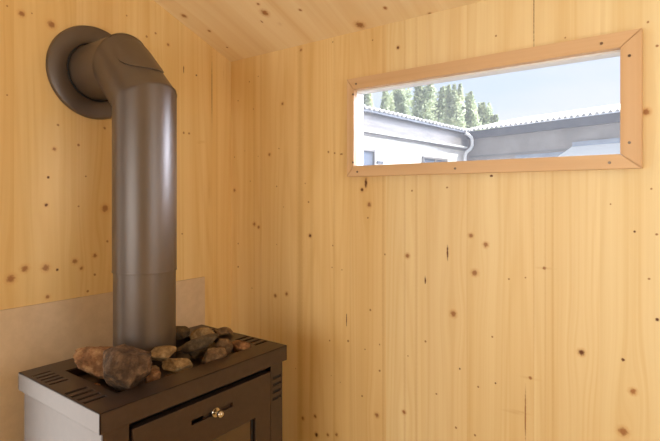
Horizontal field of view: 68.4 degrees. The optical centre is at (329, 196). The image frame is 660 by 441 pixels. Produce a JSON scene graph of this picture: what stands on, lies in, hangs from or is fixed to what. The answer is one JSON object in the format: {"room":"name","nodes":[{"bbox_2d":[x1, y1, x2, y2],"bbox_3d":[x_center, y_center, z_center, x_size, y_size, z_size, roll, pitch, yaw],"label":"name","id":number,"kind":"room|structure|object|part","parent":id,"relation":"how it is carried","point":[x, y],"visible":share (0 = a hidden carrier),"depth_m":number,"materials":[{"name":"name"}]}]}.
{"room":"sauna","nodes":[
{"label":"sauna","id":0,"kind":"room"},
{"bbox_2d":[0,0,230,328],"bbox_3d":[-1.081,-0.065,0.824,0.060,2.629,2.350,0,0,37],"label":"wall","id":1,"kind":"structure","parent":0,"point":[56,161],"depth_m":1.32,"materials":[{"name":"brown wood"}]},
{"bbox_2d":[0,277,204,440],"bbox_3d":[-0.624,0.701,1.384,0.006,0.858,0.663,0,0,37],"label":"board","id":2,"kind":"object","parent":1,"relation":"attached to","point":[37,335],"visible":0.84,"depth_m":1.25,"materials":[{"name":"beige wood"}]},
{"bbox_2d":[154,0,484,61],"bbox_3d":[-0.200,-0.968,0.156,2.270,0.989,2.444,0,0,37],"label":"ceiling","id":3,"kind":"structure","parent":0,"point":[237,29],"depth_m":1.46,"materials":[{"name":"brown wood"}]},
{"bbox_2d":[231,0,659,440],"bbox_3d":[0.517,0.382,1.125,2.270,1.736,0.034,0,0,37],"label":"wall","id":4,"kind":"structure","parent":0,"point":[506,306],"depth_m":1.27,"materials":[{"name":"brown wood"}]},
{"bbox_2d":[347,28,642,176],"bbox_3d":[0.360,-0.202,1.232,0.732,0.286,0.059,0,0,37],"label":"window","id":5,"kind":"structure","parent":4,"relation":"in","point":[628,45],"depth_m":1.14,"materials":[{"name":"brown wood"}]},
{"bbox_2d":[558,138,619,156],"bbox_3d":[7.545,0.055,9.765,1.000,2.890,6.414,0,0,-37],"label":"roof","id":6,"kind":"structure","parent":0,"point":[603,146],"depth_m":11.77,"materials":[{"name":"white paint"}]},
{"bbox_3d":[-0.200,1.280,0.156,2.270,0.060,2.444,0,0,37],"label":"floor","id":7,"kind":"structure","parent":0,"visible":0},
{"bbox_2d":[18,324,286,440],"bbox_3d":[-0.388,0.817,1.152,0.363,0.866,0.496,0,0,37],"label":"wood stove","id":8,"kind":"object","parent":7,"relation":"on","point":[236,396],"visible":0.83,"depth_m":1.04,"materials":[{"name":"paint"}]},
{"bbox_3d":[-0.538,0.808,0.968,0.325,0.784,0.003,0,0,37],"label":"panel","id":9,"kind":"part","parent":8,"relation":"part of","materials":[{"name":"paint"}]},
{"bbox_2d":[73,346,110,378],"bbox_3d":[-0.498,0.367,1.075,0.126,0.074,0.072,0,0,0],"label":"stone","id":10,"kind":"object","parent":8,"relation":"on","point":[89,359],"visible":0.49,"depth_m":1.05,"materials":[{"name":"brown stone"}]},
{"bbox_2d":[46,25,176,351],"bbox_3d":[-0.525,-0.043,1.253,0.320,0.854,0.255,0,0,37],"label":"flue pipe","id":11,"kind":"object","parent":8,"relation":"on","point":[118,70],"visible":0.97,"depth_m":1.15,"materials":[{"name":"metal"}]},
{"bbox_3d":[-0.649,-0.343,1.345,0.012,0.255,0.255,0,0,37],"label":"wall plate","id":12,"kind":"part","parent":11,"relation":"part of","materials":[{"name":"metal"}]},
{"bbox_2d":[103,344,151,391],"bbox_3d":[-0.417,0.354,0.999,0.091,0.100,0.089,0,0,-28],"label":"stone","id":13,"kind":"object","parent":8,"relation":"on","point":[125,367],"visible":1,"depth_m":0.97,"materials":[{"name":"brown stone"}]},
{"bbox_2d":[145,369,160,382],"bbox_3d":[-0.380,0.387,1.043,0.032,0.034,0.027,0,0,-24],"label":"stone","id":14,"kind":"object","parent":8,"relation":"on","point":[155,374],"visible":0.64,"depth_m":1.03,"materials":[{"name":"brown stone"}]},
{"bbox_2d":[151,345,176,360],"bbox_3d":[-0.390,0.362,1.118,0.071,0.035,0.040,0,0,-7],"label":"stone","id":15,"kind":"object","parent":8,"relation":"on","point":[161,353],"visible":0.85,"depth_m":1.11,"materials":[{"name":"beige stone"}]},
{"bbox_2d":[162,358,192,373],"bbox_3d":[-0.350,0.386,1.107,0.070,0.035,0.041,0,0,-11],"label":"stone","id":16,"kind":"object","parent":8,"relation":"on","point":[173,365],"visible":0.87,"depth_m":1.10,"materials":[{"name":"brown stone"}]},
{"bbox_2d":[176,326,189,339],"bbox_3d":[-0.408,0.367,1.308,0.056,0.034,0.053,0,0,21],"label":"stone","id":17,"kind":"object","parent":8,"relation":"on","point":[182,332],"visible":0.68,"depth_m":1.29,"materials":[{"name":"brown stone"}]},
{"bbox_3d":[-0.267,0.808,1.062,0.003,0.784,0.478,0,0,37],"label":"panel","id":18,"kind":"part","parent":8,"relation":"part of","materials":[{"name":"paint"}]},
{"bbox_2d":[188,347,206,359],"bbox_3d":[-0.339,0.382,1.212,0.050,0.045,0.047,0,0,37],"label":"stone","id":19,"kind":"object","parent":8,"relation":"on","point":[197,354],"visible":0.48,"depth_m":1.20,"materials":[{"name":"brown stone"}]},
{"bbox_2d":[177,333,218,353],"bbox_3d":[-0.324,0.361,1.192,0.102,0.045,0.037,0,0,-16],"label":"stone","id":20,"kind":"object","parent":8,"relation":"on","point":[196,344],"visible":1,"depth_m":1.18,"materials":[{"name":"stone"}]},
{"bbox_3d":[-0.267,0.709,1.068,0.018,0.542,0.373,0,0,37],"label":"stove door","id":21,"kind":"part","parent":8,"relation":"part of","materials":[{"name":"paint"}]},
{"bbox_2d":[190,327,213,339],"bbox_3d":[-0.345,0.378,1.308,0.062,0.052,0.061,0,0,37],"label":"stone","id":22,"kind":"object","parent":8,"relation":"on","point":[198,332],"visible":0.44,"depth_m":1.30,"materials":[{"name":"brown stone"}]},
{"bbox_2d":[207,342,215,349],"bbox_3d":[-0.317,0.389,1.260,0.043,0.030,0.037,0,0,37],"label":"stone","id":23,"kind":"object","parent":8,"relation":"on","point":[212,345],"visible":0.18,"depth_m":1.25,"materials":[{"name":"brown stone"}]},
{"bbox_2d":[202,347,226,363],"bbox_3d":[-0.277,0.383,1.163,0.058,0.042,0.033,0,0,-18],"label":"stone","id":24,"kind":"object","parent":8,"relation":"on","point":[211,354],"visible":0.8,"depth_m":1.15,"materials":[{"name":"brown stone"}]},
{"bbox_3d":[-0.246,0.475,1.065,0.030,0.022,0.022,0,0,37],"label":"slider knob","id":25,"kind":"part","parent":8,"relation":"part of","materials":[{"name":"metal"}]},
{"bbox_2d":[214,327,232,334],"bbox_3d":[-0.295,0.372,1.343,0.052,0.024,0.038,0,0,7],"label":"stone","id":26,"kind":"object","parent":8,"relation":"on","point":[223,330],"visible":0.97,"depth_m":1.33,"materials":[{"name":"brown stone"}]},
{"bbox_2d":[215,338,232,355],"bbox_3d":[-0.267,0.380,1.224,0.041,0.048,0.044,0,0,37],"label":"stone","id":27,"kind":"object","parent":8,"relation":"on","point":[227,344],"visible":0.72,"depth_m":1.21,"materials":[{"name":"brown stone"}]},
{"bbox_3d":[-0.269,0.727,1.069,0.004,0.395,0.275,0,0,37],"label":"door glass","id":28,"kind":"part","parent":8,"relation":"part of","materials":[{"name":"brown"}]},
{"bbox_2d":[232,340,250,351],"bbox_3d":[-0.227,0.386,1.247,0.050,0.035,0.039,0,0,37],"label":"stone","id":29,"kind":"object","parent":8,"relation":"on","point":[238,345],"visible":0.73,"depth_m":1.24,"materials":[{"name":"brown stone"}]},
{"label":"outside","id":30,"kind":"structure","parent":0,"visible":0},
{"bbox_3d":[26.471,1.600,37.972,120.000,0.200,89.850,0,0,37],"label":"ground","id":31,"kind":"structure","parent":30,"visible":0},
{"bbox_2d":[363,93,373,106],"bbox_3d":[3.320,-3.972,41.822,3.255,10.944,2.858,0,0,37],"label":"poplar tree","id":32,"kind":"object","parent":31,"relation":"on","point":[367,100],"visible":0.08,"depth_m":41.20,"materials":[{"name":"green plant"}]},
{"bbox_2d":[379,91,395,112],"bbox_3d":[5.841,-4.966,50.261,2.596,12.931,2.408,0,0,37],"label":"poplar tree","id":33,"kind":"object","parent":31,"relation":"on","point":[387,103],"visible":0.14,"depth_m":50.06,"materials":[{"name":"green plant"}]},
{"bbox_2d":[392,88,413,116],"bbox_3d":[8.229,-5.861,55.973,3.655,14.722,3.846,0,0,37],"label":"poplar tree","id":34,"kind":"object","parent":31,"relation":"on","point":[402,104],"visible":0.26,"depth_m":55.19,"materials":[{"name":"green plant"}]},
{"bbox_2d":[363,105,473,165],"bbox_3d":[0.972,-0.349,12.852,2.690,3.698,8.279,0,0,41],"label":"building","id":35,"kind":"structure","parent":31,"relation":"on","point":[389,137],"depth_m":12.44,"materials":[{"name":"paint"}]},
{"bbox_2d":[410,84,439,121],"bbox_3d":[9.124,-4.883,46.019,3.720,12.765,3.630,0,0,37],"label":"poplar tree","id":36,"kind":"object","parent":31,"relation":"on","point":[425,96],"visible":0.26,"depth_m":45.71,"materials":[{"name":"green plant"}]},
{"bbox_2d":[431,86,446,122],"bbox_3d":[11.841,-5.088,51.551,3.209,13.176,3.372,0,0,37],"label":"poplar tree","id":37,"kind":"object","parent":31,"relation":"on","point":[442,92],"visible":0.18,"depth_m":50.95,"materials":[{"name":"green plant"}]},
{"bbox_2d":[440,83,466,128],"bbox_3d":[10.875,-4.128,42.156,2.937,11.256,2.729,0,0,37],"label":"poplar tree","id":38,"kind":"object","parent":31,"relation":"on","point":[452,114],"visible":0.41,"depth_m":41.59,"materials":[{"name":"green plant"}]},
{"bbox_2d":[460,91,483,130],"bbox_3d":[13.660,-4.327,47.303,3.625,11.653,3.490,0,0,-28],"label":"poplar tree","id":39,"kind":"object","parent":31,"relation":"on","point":[471,116],"visible":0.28,"depth_m":46.52,"materials":[{"name":"green plant"}]},
{"bbox_2d":[476,102,493,129],"bbox_3d":[17.634,-4.596,55.198,3.066,12.193,3.536,0,0,37],"label":"poplar tree","id":40,"kind":"object","parent":31,"relation":"on","point":[483,111],"visible":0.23,"depth_m":54.44,"materials":[{"name":"green plant"}]},
{"bbox_2d":[489,114,500,128],"bbox_3d":[14.565,-2.916,43.148,1.560,8.832,1.459,0,0,37],"label":"poplar tree","id":41,"kind":"object","parent":31,"relation":"on","point":[493,118],"visible":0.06,"depth_m":43.08,"materials":[{"name":"green plant"}]},
{"bbox_2d":[467,103,619,160],"bbox_3d":[8.094,-0.589,11.890,2.780,4.178,10.164,0,0,-37],"label":"building","id":42,"kind":"structure","parent":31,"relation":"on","point":[550,138],"depth_m":13.18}
]}

